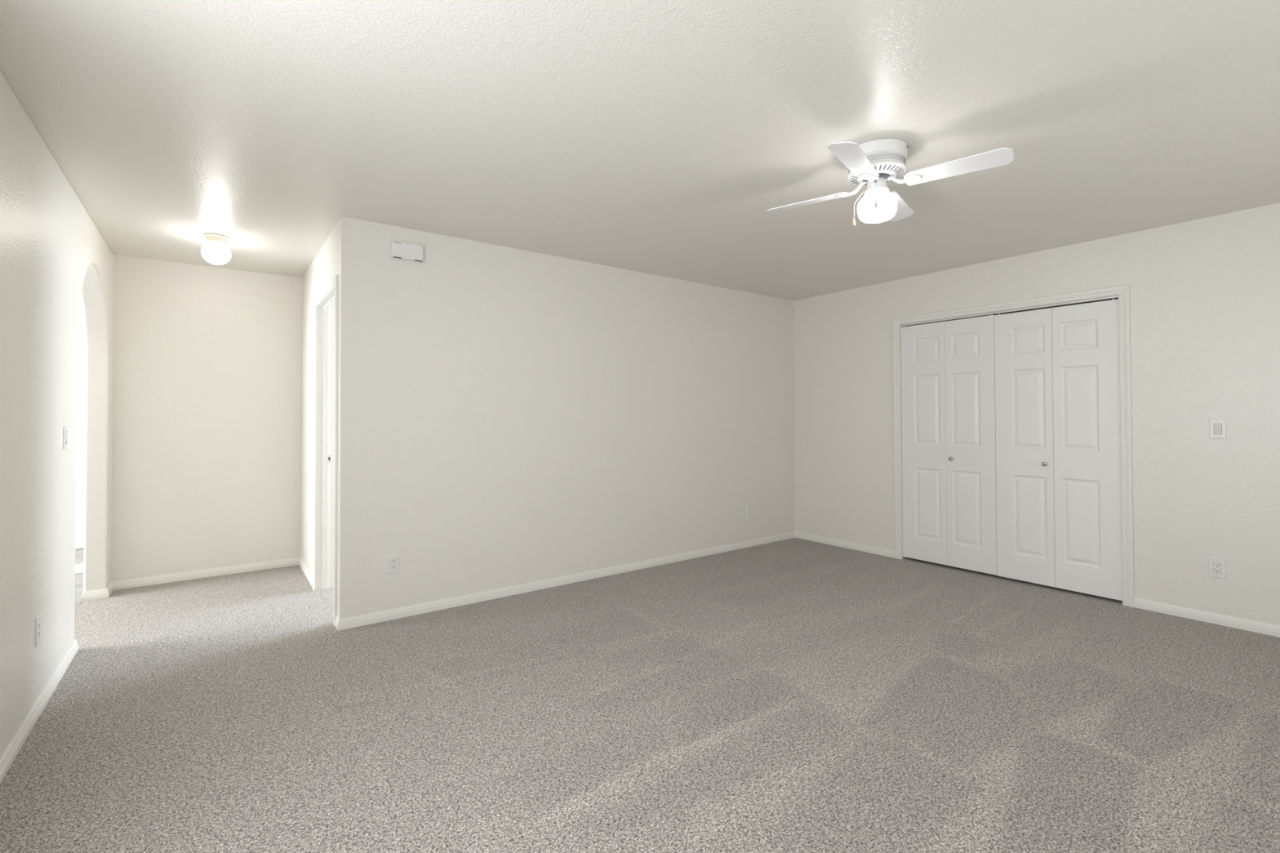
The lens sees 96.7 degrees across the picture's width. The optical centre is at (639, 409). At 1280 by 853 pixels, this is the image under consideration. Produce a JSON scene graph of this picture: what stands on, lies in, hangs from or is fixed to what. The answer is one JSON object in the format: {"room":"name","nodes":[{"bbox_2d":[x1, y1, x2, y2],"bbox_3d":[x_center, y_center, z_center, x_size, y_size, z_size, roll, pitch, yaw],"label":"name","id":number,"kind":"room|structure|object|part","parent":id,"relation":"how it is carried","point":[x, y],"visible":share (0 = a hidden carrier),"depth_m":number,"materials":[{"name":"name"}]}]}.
{"room":"empty living room","nodes":[
{"label":"empty living room","id":0,"kind":"room"},
{"bbox_2d":[0,71,114,758],"bbox_3d":[-2.036,0.053,1.639,0.118,2.440,6.402,0,-1,-37],"label":"wall","id":1,"kind":"structure","parent":0,"point":[53,255],"depth_m":2.45,"materials":[{"name":"white paint"}]},
{"bbox_2d":[35,613,40,647],"bbox_3d":[-2.528,0.930,2.392,0.008,0.116,0.071,0,-1,-37],"label":"wall outlet","id":2,"kind":"object","parent":1,"relation":"attached to","point":[37,620],"visible":1,"depth_m":2.38,"materials":[{"name":"white plastic"}]},
{"bbox_2d":[38,621,40,638],"bbox_3d":[-2.528,0.930,2.393,0.005,0.066,0.032,0,-1,-37],"label":"receptacle","id":3,"kind":"object","parent":2,"relation":"attached to","point":[39,622],"depth_m":2.40,"materials":[{"name":"grey plastic"}]},
{"bbox_2d":[0,639,78,782],"bbox_3d":[-1.629,1.235,1.095,0.130,0.060,4.836,0,-1,-37],"label":"baseboard","id":4,"kind":"structure","parent":1,"relation":"attached to","point":[15,744],"depth_m":2.33,"materials":[{"name":"white paint"}]},
{"bbox_2d":[62,426,67,449],"bbox_3d":[-2.838,0.141,2.815,0.009,0.116,0.071,0,-1,-37],"label":"light switch","id":5,"kind":"object","parent":1,"relation":"attached to","point":[64,428],"visible":1,"depth_m":2.79,"materials":[{"name":"white plastic"}]},
{"bbox_2d":[80,582,112,601],"bbox_3d":[-3.816,1.280,4.002,0.143,0.060,0.218,0,-1,-37],"label":"baseboard","id":6,"kind":"structure","parent":1,"relation":"attached to","point":[100,593],"depth_m":3.92,"materials":[{"name":"white paint"}]},
{"bbox_2d":[74,548,84,613],"bbox_3d":[-5.101,1.312,2.624,3.600,0.026,5.150,0,-1,-37],"label":"floor planks","id":7,"kind":"structure","parent":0,"point":[79,553],"depth_m":4.38,"materials":[{"name":"grey wood"}]},
{"bbox_2d":[75,563,83,573],"bbox_3d":[-4.699,1.323,4.706,0.300,0.006,0.380,0,-1,-37],"label":"floor vent","id":8,"kind":"object","parent":7,"relation":"in","point":[78,567],"visible":0.02,"depth_m":4.72,"materials":[{"name":"white plastic"}]},
{"bbox_2d":[75,297,85,549],"bbox_3d":[-5.004,0.091,2.685,3.613,2.470,5.100,0,-1,-37],"label":"wall","id":9,"kind":"structure","parent":0,"point":[81,376],"depth_m":5.47,"materials":[{"name":"white paint"}]},
{"bbox_2d":[75,542,84,548],"bbox_3d":[-6.473,1.296,4.619,3.395,0.060,0.012,0,-1,-37],"label":"baseboard","id":10,"kind":"structure","parent":9,"relation":"attached to","point":[77,544],"depth_m":5.45,"materials":[{"name":"white paint"}]},
{"bbox_2d":[111,254,302,582],"bbox_3d":[-3.445,0.096,4.509,1.306,2.440,0.118,0,-1,-37],"label":"wall","id":11,"kind":"structure","parent":0,"point":[207,360],"depth_m":4.46,"materials":[{"name":"white paint"}]},
{"bbox_2d":[111,557,300,590],"bbox_3d":[-3.355,1.285,4.476,1.188,0.060,0.012,0,-1,-37],"label":"baseboard","id":12,"kind":"structure","parent":11,"relation":"attached to","point":[120,584],"depth_m":4.43,"materials":[{"name":"white paint"}]},
{"bbox_2d":[300,222,337,575],"bbox_3d":[-2.350,0.089,4.236,0.118,2.440,1.869,0,-1,-37],"label":"wall","id":13,"kind":"structure","parent":0,"point":[324,267],"depth_m":4.45,"materials":[{"name":"white paint"}]},
{"bbox_2d":[298,557,312,587],"bbox_3d":[-2.631,1.283,4.490,0.012,0.060,0.859,0,-1,-37],"label":"baseboard","id":14,"kind":"structure","parent":13,"relation":"attached to","point":[301,563],"depth_m":4.47,"materials":[{"name":"white paint"}]},
{"bbox_2d":[312,274,338,626],"bbox_3d":[-2.048,0.249,3.830,0.153,2.107,0.922,0,-1,-37],"label":"door frame","id":15,"kind":"structure","parent":13,"relation":"attached to","point":[326,304],"depth_m":4.13,"materials":[{"name":"white paint"}]},
{"bbox_2d":[337,216,795,619],"bbox_3d":[-0.075,0.089,4.699,4.315,2.440,0.118,0,-1,-37],"label":"wall","id":16,"kind":"structure","parent":0,"point":[508,416],"depth_m":4.12,"materials":[{"name":"white paint"}]},
{"bbox_2d":[386,553,399,573],"bbox_3d":[-1.525,0.956,3.520,0.071,0.116,0.008,0,-1,-37],"label":"wall outlet","id":17,"kind":"object","parent":16,"relation":"attached to","point":[393,560],"visible":1,"depth_m":3.52,"materials":[{"name":"white plastic"}]},
{"bbox_2d":[390,558,395,569],"bbox_3d":[-1.525,0.956,3.519,0.032,0.066,0.005,0,-1,-37],"label":"receptacle","id":18,"kind":"object","parent":17,"relation":"attached to","point":[393,561],"depth_m":3.52,"materials":[{"name":"grey plastic"}]},
{"bbox_2d":[389,240,422,263],"bbox_3d":[-1.462,-0.990,3.575,0.196,0.112,0.043,0,-1,-37],"label":"door chime","id":19,"kind":"object","parent":16,"relation":"attached to","point":[401,251],"visible":1,"depth_m":3.56,"materials":[{"name":"white plastic"}]},
{"bbox_3d":[-1.451,-0.992,3.560,0.166,0.078,0.003,0,-1,-37],"label":"panel","id":20,"kind":"part","parent":19,"relation":"part of","materials":[{"name":"white plastic"}]},
{"bbox_2d":[334,531,795,631],"bbox_3d":[-0.111,1.278,4.627,4.210,0.060,0.100,0,-1,-37],"label":"baseboard","id":21,"kind":"structure","parent":16,"relation":"attached to","point":[377,617],"depth_m":4.08,"materials":[{"name":"white paint"}]},
{"bbox_2d":[746,505,751,518],"bbox_3d":[1.047,0.981,5.447,0.071,0.116,0.008,0,-1,-37],"label":"wall outlet","id":22,"kind":"object","parent":16,"relation":"attached to","point":[748,508],"visible":1,"depth_m":5.44,"materials":[{"name":"white plastic"}]},
{"bbox_2d":[0,537,1279,852],"bbox_3d":[-0.311,1.298,3.871,5.560,0.001,7.800,0,-1,-37],"label":"floor","id":23,"kind":"structure","parent":0,"point":[793,695],"depth_m":2.31,"materials":[{"name":"grey carpet"}]},
{"bbox_2d":[0,0,1279,300],"bbox_3d":[-1.882,-1.198,3.065,9.250,0.100,8.468,0,-1,-37],"label":"ceiling","id":24,"kind":"structure","parent":0,"point":[655,137],"depth_m":2.28,"materials":[{"name":"white paint"}]},
{"bbox_2d":[200,232,231,264],"bbox_3d":[-2.787,-1.044,3.745,0.159,0.184,0.159,0,-1,-37],"label":"hall light","id":25,"kind":"object","parent":24,"relation":"attached to","point":[215,251],"visible":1,"depth_m":3.70,"materials":[{"name":"white glass"}]},
{"bbox_2d":[766,138,1013,226],"bbox_3d":[1.069,-0.996,2.572,0.781,0.334,0.781,0,-1,-8],"label":"ceiling fan","id":26,"kind":"object","parent":24,"relation":"hanging from","point":[872,164],"visible":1,"depth_m":2.46,"materials":[{"name":"white metal"}]},
{"bbox_3d":[0.811,-1.002,2.766,0.390,0.006,0.118,-1,11,37],"label":"blade","id":27,"kind":"part","parent":26,"relation":"part of","materials":[{"name":"white wood"}]},
{"bbox_3d":[0.875,-1.009,2.314,0.118,0.006,0.390,14,8,36],"label":"blade","id":28,"kind":"part","parent":26,"relation":"part of","materials":[{"name":"white wood"}]},
{"bbox_3d":[1.006,-1.018,2.616,0.092,0.052,0.030,-1,11,37],"label":"iron arm","id":29,"kind":"part","parent":26,"relation":"part of","materials":[{"name":"white metal"}]},
{"bbox_3d":[1.000,-0.929,2.581,0.062,0.133,0.004,0,-1,9],"label":"pull chain","id":30,"kind":"part","parent":26,"relation":"part of","materials":[{"name":"white metal"}]},
{"bbox_3d":[1.069,-1.057,2.572,0.249,0.032,0.249,0,-1,-37],"label":"plate","id":31,"kind":"part","parent":26,"relation":"part of","materials":[{"name":"white metal"}]},
{"bbox_3d":[1.069,-0.910,2.571,0.166,0.126,0.180,0,-1,-37],"label":"lamp shade","id":32,"kind":"part","parent":26,"relation":"part of","materials":[{"name":"white glass"}]},
{"bbox_3d":[1.133,-1.020,2.528,0.092,0.052,0.030,-1,-13,37],"label":"iron arm","id":33,"kind":"part","parent":26,"relation":"part of","materials":[{"name":"white metal"}]},
{"bbox_3d":[1.264,-1.003,2.829,0.118,0.006,0.390,-16,-10,36],"label":"blade","id":34,"kind":"part","parent":26,"relation":"part of","materials":[{"name":"white wood"}]},
{"bbox_3d":[1.327,-1.009,2.377,0.390,0.006,0.118,-1,-13,37],"label":"blade","id":35,"kind":"part","parent":26,"relation":"part of","materials":[{"name":"white wood"}]},
{"bbox_2d":[906,298,1122,601],"bbox_3d":[3.013,0.079,4.580,0.600,2.500,2.186,0,-1,-37],"label":"wall","id":36,"kind":"structure","parent":0,"point":[1112,299],"depth_m":4.45,"materials":[{"name":"grey paint"}]},
{"bbox_2d":[793,202,1279,626],"bbox_3d":[2.963,0.073,4.144,0.118,2.440,4.415,0,-1,-37],"label":"wall","id":37,"kind":"structure","parent":0,"point":[1205,292],"depth_m":3.60,"materials":[{"name":"white paint"}]},
{"bbox_2d":[795,531,894,558],"bbox_3d":[1.914,1.283,5.424,0.012,0.060,1.078,0,-1,-37],"label":"baseboard","id":38,"kind":"structure","parent":37,"relation":"attached to","point":[878,551],"depth_m":5.37,"materials":[{"name":"white paint"}]},
{"bbox_2d":[900,314,996,575],"bbox_3d":[2.507,0.272,4.668,0.063,2.011,0.742,0,-1,-37],"label":"door","id":39,"kind":"structure","parent":37,"relation":"in","point":[949,508],"depth_m":4.64,"materials":[{"name":"white paint"}]},
{"bbox_2d":[900,295,1118,326],"bbox_3d":[2.744,-0.739,4.391,0.047,0.012,1.496,0,-1,-37],"label":"track","id":40,"kind":"object","parent":37,"relation":"attached to","point":[1115,296],"visible":0.86,"depth_m":4.25,"materials":[{"name":"silver metal"}]},
{"bbox_2d":[892,284,1134,607],"bbox_3d":[2.765,0.245,4.392,0.136,2.104,1.620,0,-1,-37],"label":"door frame","id":41,"kind":"structure","parent":37,"relation":"attached to","point":[1122,291],"depth_m":3.78,"materials":[{"name":"white paint"}]},
{"bbox_2d":[994,297,1122,600],"bbox_3d":[2.956,0.263,4.068,0.063,2.013,0.752,0,-1,-37],"label":"door","id":42,"kind":"structure","parent":37,"relation":"in","point":[1057,397],"depth_m":4.04,"materials":[{"name":"white paint"}]},
{"bbox_2d":[1133,597,1279,637],"bbox_3d":[3.688,1.246,3.057,0.012,0.060,1.599,0,-1,-37],"label":"baseboard","id":43,"kind":"structure","parent":37,"relation":"attached to","point":[1217,619],"depth_m":3.41,"materials":[{"name":"white paint"}]},
{"bbox_2d":[1208,556,1226,578],"bbox_3d":[3.441,0.946,3.393,0.008,0.116,0.071,0,-1,-37],"label":"wall outlet","id":44,"kind":"object","parent":37,"relation":"attached to","point":[1217,566],"visible":1,"depth_m":3.39,"materials":[{"name":"white plastic"}]},
{"bbox_2d":[1213,561,1221,573],"bbox_3d":[3.441,0.946,3.393,0.005,0.066,0.032,0,-1,-37],"label":"receptacle","id":45,"kind":"object","parent":44,"relation":"attached to","point":[1216,565],"depth_m":3.39,"materials":[{"name":"grey plastic"}]},
{"bbox_2d":[1209,419,1226,439],"bbox_3d":[3.445,0.118,3.394,0.009,0.116,0.071,0,-1,-37],"label":"light switch","id":46,"kind":"object","parent":37,"relation":"attached to","point":[1218,429],"visible":1,"depth_m":3.39,"materials":[{"name":"white plastic"}]}
]}

